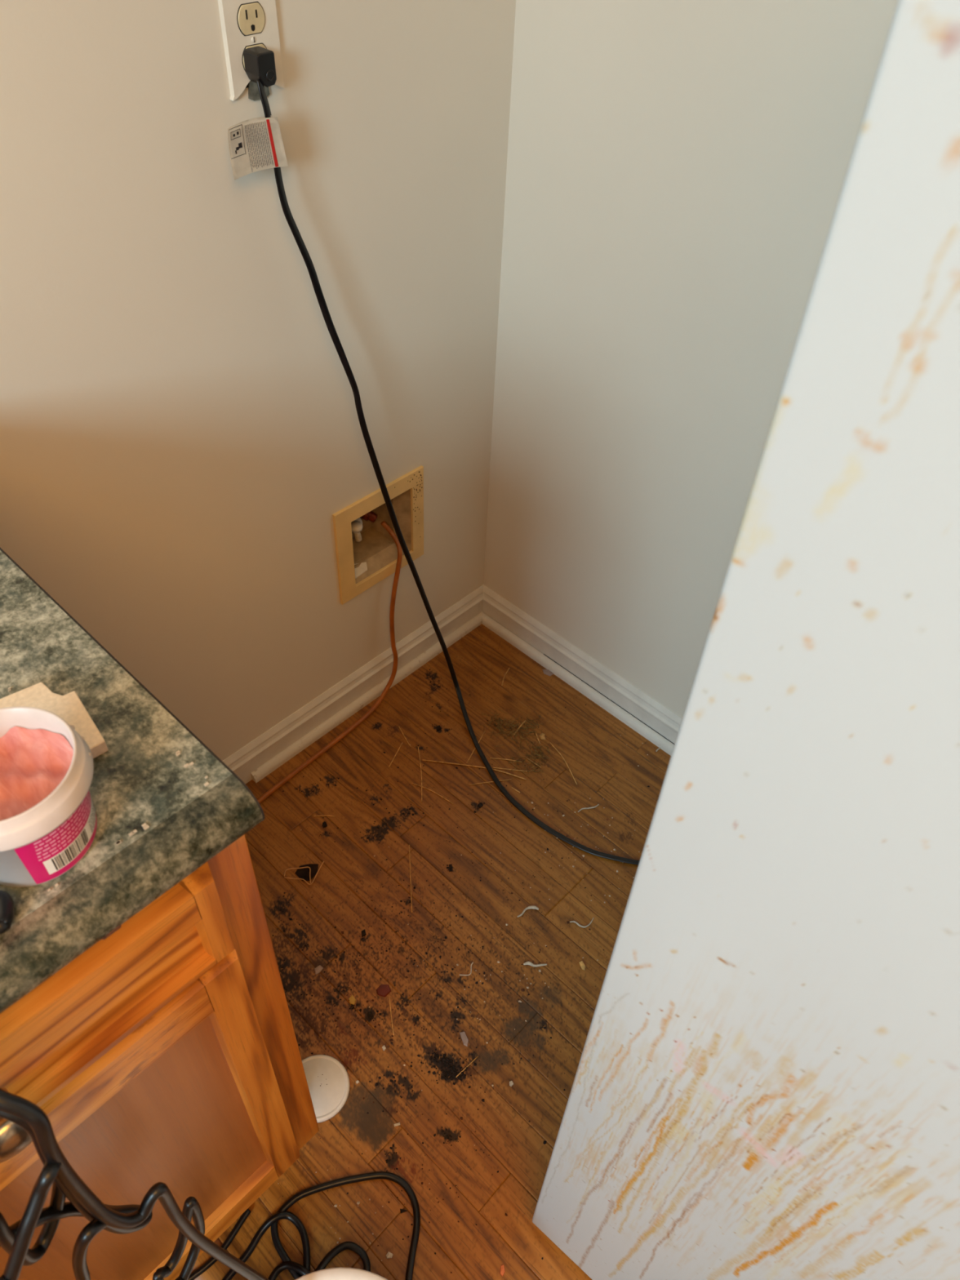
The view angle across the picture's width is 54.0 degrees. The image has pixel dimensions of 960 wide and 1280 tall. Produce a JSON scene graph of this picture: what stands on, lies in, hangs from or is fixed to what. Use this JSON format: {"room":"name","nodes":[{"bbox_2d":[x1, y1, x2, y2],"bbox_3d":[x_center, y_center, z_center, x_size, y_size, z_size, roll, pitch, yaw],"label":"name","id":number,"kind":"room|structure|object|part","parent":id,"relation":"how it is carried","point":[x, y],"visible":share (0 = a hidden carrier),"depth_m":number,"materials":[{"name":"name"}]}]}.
{"room":"kitchen","nodes":[
{"label":"kitchen","id":0,"kind":"room"},
{"bbox_2d":[0,0,515,760],"bbox_3d":[-1.159,-0.095,0.344,0.100,2.440,3.600,35,54,28],"label":"wall","id":1,"kind":"structure","parent":0,"point":[182,440],"depth_m":1.23,"materials":[{"name":"white paint"}]},
{"bbox_2d":[217,0,284,101],"bbox_3d":[-0.248,-0.653,1.027,0.008,0.117,0.071,35,54,28],"label":"wall outlet","id":2,"kind":"object","parent":1,"relation":"attached to","point":[245,24],"visible":0.78,"depth_m":1.02,"materials":[{"name":"plastic"}]},
{"bbox_2d":[237,2,264,35],"bbox_3d":[-0.245,-0.667,1.011,0.003,0.028,0.034,35,54,28],"label":"receptacle","id":3,"kind":"object","parent":2,"relation":"attached to","point":[251,15],"depth_m":1.01,"materials":[{"name":"beige plastic"}]},
{"bbox_2d":[243,44,266,67],"bbox_3d":[-0.247,-0.640,1.039,0.003,0.028,0.034,35,54,28],"label":"receptacle","id":4,"kind":"object","parent":2,"relation":"attached to","point":[245,46],"depth_m":1.03,"materials":[{"name":"black plastic"}]},
{"bbox_2d":[227,46,639,865],"bbox_3d":[0.086,-0.162,1.377,0.761,1.152,0.237,19,48,15],"label":"power cord","id":5,"kind":"object","parent":2,"relation":"attached to","point":[256,144],"visible":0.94,"depth_m":1.13,"materials":[{"name":"black plastic"}]},
{"bbox_2d":[244,121,273,170],"bbox_3d":[-0.249,-0.556,1.062,0.029,0.051,0.003,-21,50,-22],"label":"print","id":6,"kind":"object","parent":5,"relation":"attached to","point":[259,135],"depth_m":1.06},
{"bbox_2d":[222,584,483,783],"bbox_3d":[-0.314,0.147,1.803,0.014,0.084,0.940,35,54,28],"label":"baseboard","id":7,"kind":"structure","parent":1,"relation":"attached to","point":[264,748],"depth_m":1.83,"materials":[{"name":"paint"}]},
{"bbox_2d":[250,611,482,782],"bbox_3d":[-0.204,0.101,1.899,0.012,0.020,0.618,35,54,28],"label":"trim","id":8,"kind":"structure","parent":1,"relation":"attached to","point":[331,723],"depth_m":1.86,"materials":[{"name":"white wood"}]},
{"bbox_2d":[332,465,423,604],"bbox_3d":[-0.204,-0.206,1.684,0.091,0.200,0.202,35,54,28],"label":"box","id":9,"kind":"object","parent":1,"relation":"attached to","point":[366,554],"visible":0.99,"depth_m":1.69,"materials":[{"name":"plastic"}]},
{"bbox_3d":[-0.221,-0.193,1.678,0.024,0.030,0.012,35,54,28],"label":"valve stem","id":10,"kind":"part","parent":9,"relation":"part of","materials":[{"name":"white plastic"}]},
{"bbox_3d":[-0.218,-0.199,1.658,0.023,0.010,0.024,35,54,28],"label":"valve handle","id":11,"kind":"part","parent":9,"relation":"part of","materials":[{"name":"white plastic"}]},
{"bbox_2d":[191,623,671,1279],"bbox_3d":[0.020,1.648,0.443,3.500,0.050,3.600,35,54,28],"label":"floor","id":12,"kind":"structure","parent":0,"point":[585,735],"depth_m":1.54,"materials":[{"name":"laminate"}]},
{"bbox_2d":[0,834,319,1279],"bbox_3d":[-0.542,0.401,0.992,0.652,0.868,0.457,35,54,28],"label":"base cabinet","id":13,"kind":"object","parent":12,"relation":"on","point":[166,1051],"visible":0.52,"depth_m":0.77,"materials":[{"name":"brown wood"}]},
{"bbox_3d":[-0.302,0.307,0.598,0.037,0.040,0.040,35,54,28],"label":"knob","id":14,"kind":"part","parent":13,"relation":"part of","materials":[{"name":"silver metal"}]},
{"bbox_3d":[-0.325,0.268,0.581,0.020,0.044,0.342,35,54,28],"label":"rail","id":15,"kind":"part","parent":13,"relation":"part of","materials":[{"name":"brown wood"}]},
{"bbox_3d":[-0.330,0.300,0.618,0.007,0.063,0.341,35,54,28],"label":"panel","id":16,"kind":"part","parent":13,"relation":"part of","materials":[{"name":"brown wood"}]},
{"bbox_3d":[-0.330,0.356,0.670,0.020,0.058,0.312,35,54,28],"label":"rail","id":17,"kind":"part","parent":13,"relation":"part of","materials":[{"name":"brown wood"}]},
{"bbox_3d":[-0.328,0.327,0.640,0.020,0.014,0.342,35,54,28],"label":"rail","id":18,"kind":"part","parent":13,"relation":"part of","materials":[{"name":"brown wood"}]},
{"bbox_2d":[0,547,264,1013],"bbox_3d":[-0.866,0.303,0.432,0.647,0.040,1.402,35,54,28],"label":"countertop","id":19,"kind":"structure","parent":13,"relation":"on","point":[140,779],"depth_m":0.64,"materials":[{"name":"green stone"}]},
{"bbox_2d":[0,706,97,887],"bbox_3d":[-0.284,0.100,0.580,0.097,0.080,0.097,35,54,28],"label":"tub","id":20,"kind":"object","parent":19,"relation":"on","point":[48,820],"visible":1,"depth_m":0.57,"materials":[{"name":"plastic"}]},
{"bbox_3d":[-0.259,0.112,0.600,0.026,0.016,0.073,-7,46,-10],"label":"white panel","id":21,"kind":"part","parent":20,"relation":"part of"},
{"bbox_2d":[0,682,108,758],"bbox_3d":[-0.314,0.067,0.657,0.080,0.011,0.084,-27,53,-26],"label":"cardboard piece","id":22,"kind":"object","parent":19,"relation":"on","point":[68,707],"visible":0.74,"depth_m":0.67,"materials":[{"name":"tan cardboard"}]},
{"bbox_2d":[8,686,208,892],"bbox_3d":[-0.286,0.082,0.652,0.175,0.001,0.120,35,54,28],"label":"crumbs","id":23,"kind":"object","parent":19,"relation":"on","point":[144,825],"visible":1,"depth_m":0.62,"materials":[{"name":"beige food"}]},
{"bbox_2d":[0,890,420,1279],"bbox_3d":[-0.210,0.541,0.836,0.516,0.924,0.317,-12,47,-14],"label":"cable","id":24,"kind":"object","parent":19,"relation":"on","point":[15,1238],"visible":0.99,"depth_m":0.64,"materials":[{"name":"black rubber"}]},
{"bbox_3d":[-0.342,0.518,0.840,0.007,0.419,0.311,35,54,28],"label":"panel","id":25,"kind":"part","parent":13,"relation":"part of","materials":[{"name":"brown wood"}]},
{"bbox_3d":[-0.348,0.682,1.002,0.020,0.050,0.312,35,54,28],"label":"rail","id":26,"kind":"part","parent":13,"relation":"part of","materials":[{"name":"brown wood"}]},
{"bbox_2d":[284,861,324,884],"bbox_3d":[-0.303,0.394,1.614,0.057,0.006,0.049,13,46,9],"label":"dried leaf","id":27,"kind":"object","parent":12,"relation":"on","point":[305,873],"visible":1,"depth_m":1.61,"materials":[{"name":"brown plant"}]},
{"bbox_3d":[-0.293,0.396,1.615,0.035,0.004,0.039,35,54,28],"label":"blade","id":28,"kind":"part","parent":27,"relation":"part of","materials":[{"name":"black plant"}]},
{"bbox_2d":[314,964,323,974],"bbox_3d":[-0.257,0.523,1.495,0.011,0.002,0.016,35,54,28],"label":"scrap","id":29,"kind":"object","parent":12,"relation":"on","point":[319,968],"visible":1,"depth_m":1.50,"materials":[{"name":"beige paper"}]},
{"bbox_2d":[322,821,327,827],"bbox_3d":[-0.278,0.329,1.682,0.008,0.005,0.010,-15,48,-17],"label":"crumb","id":30,"kind":"object","parent":12,"relation":"on","point":[324,824],"visible":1,"depth_m":1.68,"materials":[{"name":"black soil"}]},
{"bbox_2d":[302,1054,350,1123],"bbox_3d":[-0.236,0.650,1.367,0.094,0.008,0.094,35,54,28],"label":"lid","id":31,"kind":"object","parent":12,"relation":"on","point":[328,1082],"visible":0.61,"depth_m":1.37,"materials":[{"name":"white plastic"}]},
{"bbox_2d":[257,520,402,803],"bbox_3d":[-0.278,0.063,1.687,0.065,0.369,0.478,25,49,20],"label":"water line","id":32,"kind":"object","parent":12,"relation":"on","point":[384,525],"visible":0.92,"depth_m":1.77,"materials":[{"name":"orange plastic"}]},
{"bbox_2d":[294,1266,387,1279],"bbox_3d":[-0.155,0.850,1.032,0.237,0.210,0.237,35,54,28],"label":"bucket","id":33,"kind":"object","parent":12,"relation":"on","point":[331,1273],"visible":1,"depth_m":1.03,"materials":[{"name":"white plastic"}]},
{"bbox_2d":[348,995,355,1004],"bbox_3d":[-0.198,0.559,1.462,0.014,0.002,0.012,35,54,28],"label":"chip","id":34,"kind":"object","parent":12,"relation":"on","point":[352,999],"visible":1,"depth_m":1.46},
{"bbox_2d":[361,929,365,937],"bbox_3d":[-0.191,0.479,1.540,0.008,0.005,0.011,-11,47,-14],"label":"crumb","id":35,"kind":"object","parent":12,"relation":"on","point":[363,932],"visible":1,"depth_m":1.54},
{"bbox_2d":[367,1011,373,1019],"bbox_3d":[-0.169,0.576,1.446,0.009,0.005,0.010,-23,51,-24],"label":"crumb","id":36,"kind":"object","parent":12,"relation":"on","point":[370,1014],"visible":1,"depth_m":1.45,"materials":[{"name":"black soil"}]},
{"bbox_2d":[376,984,391,997],"bbox_3d":[-0.151,0.548,1.475,0.020,0.002,0.023,35,54,28],"label":"chip","id":37,"kind":"object","parent":12,"relation":"on","point":[383,990],"visible":1,"depth_m":1.47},
{"bbox_2d":[386,1251,393,1258],"bbox_3d":[-0.118,0.802,1.227,0.008,0.005,0.009,35,54,28],"label":"crumb","id":38,"kind":"object","parent":12,"relation":"on","point":[389,1255],"visible":1,"depth_m":1.23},
{"bbox_2d":[388,995,394,1035],"bbox_3d":[-0.136,0.577,1.448,0.002,0.002,0.061,-6,46,-9],"label":"straw","id":39,"kind":"object","parent":12,"relation":"on","point":[388,996],"visible":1,"depth_m":1.45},
{"bbox_2d":[388,742,402,768],"bbox_3d":[-0.161,0.219,1.798,0.002,0.002,0.064,16,47,13],"label":"straw","id":40,"kind":"object","parent":12,"relation":"on","point":[402,742],"visible":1,"depth_m":1.80,"materials":[{"name":"brown plant"}]},
{"bbox_2d":[400,1208,407,1213],"bbox_3d":[-0.103,0.767,1.264,0.011,0.002,0.006,9,46,6],"label":"chip","id":41,"kind":"object","parent":12,"relation":"on","point":[402,1211],"visible":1,"depth_m":1.26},
{"bbox_2d":[398,725,410,746],"bbox_3d":[-0.147,0.187,1.830,0.002,0.002,0.056,-19,49,-20],"label":"straw","id":42,"kind":"object","parent":12,"relation":"on","point":[398,726],"visible":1,"depth_m":1.83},
{"bbox_2d":[408,844,412,912],"bbox_3d":[-0.119,0.408,1.615,0.002,0.002,0.130,-2,46,-5],"label":"straw","id":43,"kind":"object","parent":12,"relation":"on","point":[409,845],"visible":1,"depth_m":1.61,"materials":[{"name":"beige plant"}]},
{"bbox_2d":[417,746,422,802],"bbox_3d":[-0.111,0.252,1.769,0.004,0.002,0.129,-3,46,-6],"label":"straw","id":44,"kind":"object","parent":12,"relation":"on","point":[418,747],"visible":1,"depth_m":1.77,"materials":[{"name":"brown plant"}]},
{"bbox_2d":[411,782,453,804],"bbox_3d":[-0.087,0.282,1.740,0.089,0.002,0.006,23,49,19],"label":"straw","id":45,"kind":"object","parent":12,"relation":"on","point":[411,783],"visible":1,"depth_m":1.74,"materials":[{"name":"beige plant"}]},
{"bbox_2d":[435,724,440,731],"bbox_3d":[-0.081,0.173,1.846,0.010,0.005,0.012,-10,47,-13],"label":"crumb","id":46,"kind":"object","parent":12,"relation":"on","point":[438,727],"visible":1,"depth_m":1.84,"materials":[{"name":"black soil"}]},
{"bbox_2d":[429,1048,467,1084],"bbox_3d":[-0.048,0.633,1.397,0.062,0.005,0.039,17,47,13],"label":"clump","id":47,"kind":"object","parent":12,"relation":"on","point":[453,1073],"visible":1,"depth_m":1.40,"materials":[{"name":"black soil"}]},
{"bbox_2d":[448,864,452,871],"bbox_3d":[-0.051,0.394,1.631,0.006,0.005,0.014,-3,46,-6],"label":"crumb","id":48,"kind":"object","parent":12,"relation":"on","point":[450,865],"visible":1,"depth_m":1.63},
{"bbox_2d":[266,669,649,1273],"bbox_3d":[-0.062,0.465,1.562,0.868,0.003,1.082,35,54,28],"label":"crumbs","id":49,"kind":"object","parent":12,"relation":"on","point":[409,813],"depth_m":1.48,"materials":[{"name":"black soil"}]},
{"bbox_2d":[459,1031,468,1046],"bbox_3d":[-0.023,0.604,1.428,0.009,0.002,0.024,-13,48,-16],"label":"scrap","id":50,"kind":"object","parent":12,"relation":"on","point":[465,1041],"visible":1,"depth_m":1.43,"materials":[{"name":"white paper"}]},
{"bbox_2d":[459,962,473,975],"bbox_3d":[-0.018,0.528,1.503,0.013,0.002,0.031,35,54,28],"label":"strand","id":51,"kind":"object","parent":12,"relation":"on","point":[472,962],"visible":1,"depth_m":1.50,"materials":[{"name":"white"}]},
{"bbox_2d":[455,1055,478,1077],"bbox_3d":[-0.020,0.634,1.399,0.047,0.002,0.002,-33,55,-30],"label":"straw","id":52,"kind":"object","parent":12,"relation":"on","point":[477,1055],"visible":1,"depth_m":1.40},
{"bbox_2d":[422,759,526,779],"bbox_3d":[-0.010,0.242,1.783,0.201,0.002,0.012,10,46,6],"label":"straw","id":53,"kind":"object","parent":12,"relation":"on","point":[423,759],"visible":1,"depth_m":1.78,"materials":[{"name":"brown plant"}]},
{"bbox_2d":[466,731,484,763],"bbox_3d":[-0.008,0.206,1.819,0.002,0.002,0.086,19,48,15],"label":"straw","id":54,"kind":"object","parent":12,"relation":"on","point":[484,731],"visible":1,"depth_m":1.81,"materials":[{"name":"brown plant"}]},
{"bbox_2d":[468,778,511,785],"bbox_3d":[0.019,0.266,1.762,0.081,0.002,0.002,-6,46,-9],"label":"straw","id":55,"kind":"object","parent":12,"relation":"on","point":[509,779],"visible":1,"depth_m":1.76,"materials":[{"name":"brown plant"}]},
{"bbox_2d":[500,1264,505,1276],"bbox_3d":[0.029,0.817,1.221,0.006,0.003,0.014,6,46,3],"label":"chip","id":56,"kind":"object","parent":12,"relation":"on","point":[502,1267],"visible":1,"depth_m":1.22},
{"bbox_2d":[489,757,521,762],"bbox_3d":[0.049,0.229,1.800,0.060,0.002,0.004,6,46,3],"label":"straw","id":57,"kind":"object","parent":12,"relation":"on","point":[490,757],"visible":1,"depth_m":1.80,"materials":[{"name":"brown plant"}]},
{"bbox_2d":[501,667,510,685],"bbox_3d":[0.052,0.076,1.950,0.005,0.002,0.052,15,47,11],"label":"straw","id":58,"kind":"object","parent":12,"relation":"on","point":[508,668],"visible":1,"depth_m":1.95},
{"bbox_2d":[492,767,526,771],"bbox_3d":[0.056,0.245,1.784,0.066,0.002,0.002,6,46,3],"label":"straw","id":59,"kind":"object","parent":12,"relation":"on","point":[492,767],"visible":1,"depth_m":1.78,"materials":[{"name":"brown plant"}]},
{"bbox_2d":[477,708,551,775],"bbox_3d":[0.068,0.196,1.831,0.130,0.006,0.169,-5,46,-8],"label":"clump","id":60,"kind":"object","parent":12,"relation":"on","point":[508,721],"visible":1,"depth_m":1.84,"materials":[{"name":"brown soil"}]},
{"bbox_2d":[513,720,526,735],"bbox_3d":[0.078,0.173,1.856,0.004,0.003,0.045,27,50,21],"label":"straw","id":61,"kind":"object","parent":12,"relation":"on","point":[525,721],"visible":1,"depth_m":1.86,"materials":[{"name":"beige plant"}]},
{"bbox_2d":[516,905,538,917],"bbox_3d":[0.079,0.454,1.580,0.040,0.006,0.012,-15,48,-17],"label":"strand","id":62,"kind":"object","parent":12,"relation":"on","point":[531,907],"visible":1,"depth_m":1.58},
{"bbox_2d":[523,960,546,966],"bbox_3d":[0.089,0.522,1.514,0.038,0.006,0.008,7,46,3],"label":"strand","id":63,"kind":"object","parent":12,"relation":"on","point":[528,962],"visible":1,"depth_m":1.51,"materials":[{"name":"white"}]},
{"bbox_2d":[539,733,545,739],"bbox_3d":[0.122,0.188,1.841,0.011,0.006,0.014,-1,46,-4],"label":"fluff","id":64,"kind":"object","parent":12,"relation":"on","point":[542,735],"visible":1,"depth_m":1.84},
{"bbox_2d":[542,669,553,675],"bbox_3d":[0.143,0.068,1.963,0.025,0.001,0.018,4,46,1],"label":"paper scrap","id":65,"kind":"object","parent":12,"relation":"on","point":[547,672],"visible":1,"depth_m":1.96,"materials":[{"name":"white paper"}]},
{"bbox_2d":[549,742,577,784],"bbox_3d":[0.162,0.234,1.801,0.008,0.002,0.108,-17,49,-19],"label":"straw","id":66,"kind":"object","parent":12,"relation":"on","point":[549,742],"visible":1,"depth_m":1.80,"materials":[{"name":"brown plant"}]},
{"bbox_2d":[569,917,594,928],"bbox_3d":[0.172,0.472,1.568,0.042,0.003,0.016,-7,46,-10],"label":"strand","id":67,"kind":"object","parent":12,"relation":"on","point":[575,922],"visible":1,"depth_m":1.57,"materials":[{"name":"white"}]},
{"bbox_2d":[578,960,585,970],"bbox_3d":[0.165,0.524,1.515,0.007,0.004,0.016,-15,48,-17],"label":"pellet","id":68,"kind":"object","parent":12,"relation":"on","point":[581,963],"visible":1,"depth_m":1.51,"materials":[{"name":"food"}]},
{"bbox_2d":[577,804,599,812],"bbox_3d":[0.199,0.308,1.730,0.044,0.002,0.006,-13,48,-15],"label":"strand","id":69,"kind":"object","parent":12,"relation":"on","point":[597,804],"visible":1,"depth_m":1.73,"materials":[{"name":"white"}]},
{"bbox_2d":[532,0,959,1279],"bbox_3d":[0.609,0.186,0.682,0.754,1.700,0.700,33,52,26],"label":"refrigerator","id":70,"kind":"object","parent":12,"relation":"on","point":[766,1086],"visible":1,"depth_m":0.49,"materials":[{"name":"white metal"}]},
{"bbox_2d":[483,0,897,717],"bbox_3d":[1.314,-0.067,0.451,3.400,2.440,0.100,35,54,28],"label":"wall","id":71,"kind":"structure","parent":0,"point":[676,171],"depth_m":1.35,"materials":[{"name":"white paint"}]},
{"bbox_2d":[482,612,674,755],"bbox_3d":[1.223,0.818,1.274,3.386,0.020,0.012,35,54,28],"label":"trim","id":72,"kind":"structure","parent":71,"relation":"attached to","point":[635,724],"depth_m":1.92,"materials":[{"name":"paint"}]},
{"bbox_2d":[482,584,682,743],"bbox_3d":[1.228,0.786,1.261,3.400,0.084,0.014,35,54,28],"label":"baseboard","id":73,"kind":"structure","parent":71,"relation":"attached to","point":[651,712],"depth_m":1.90,"materials":[{"name":"paint"}]},
{"bbox_2d":[543,653,675,744],"bbox_3d":[1.292,0.860,1.236,3.210,0.020,0.002,35,54,28],"label":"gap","id":74,"kind":"structure","parent":71,"relation":"attached to","point":[544,654],"depth_m":1.89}
]}

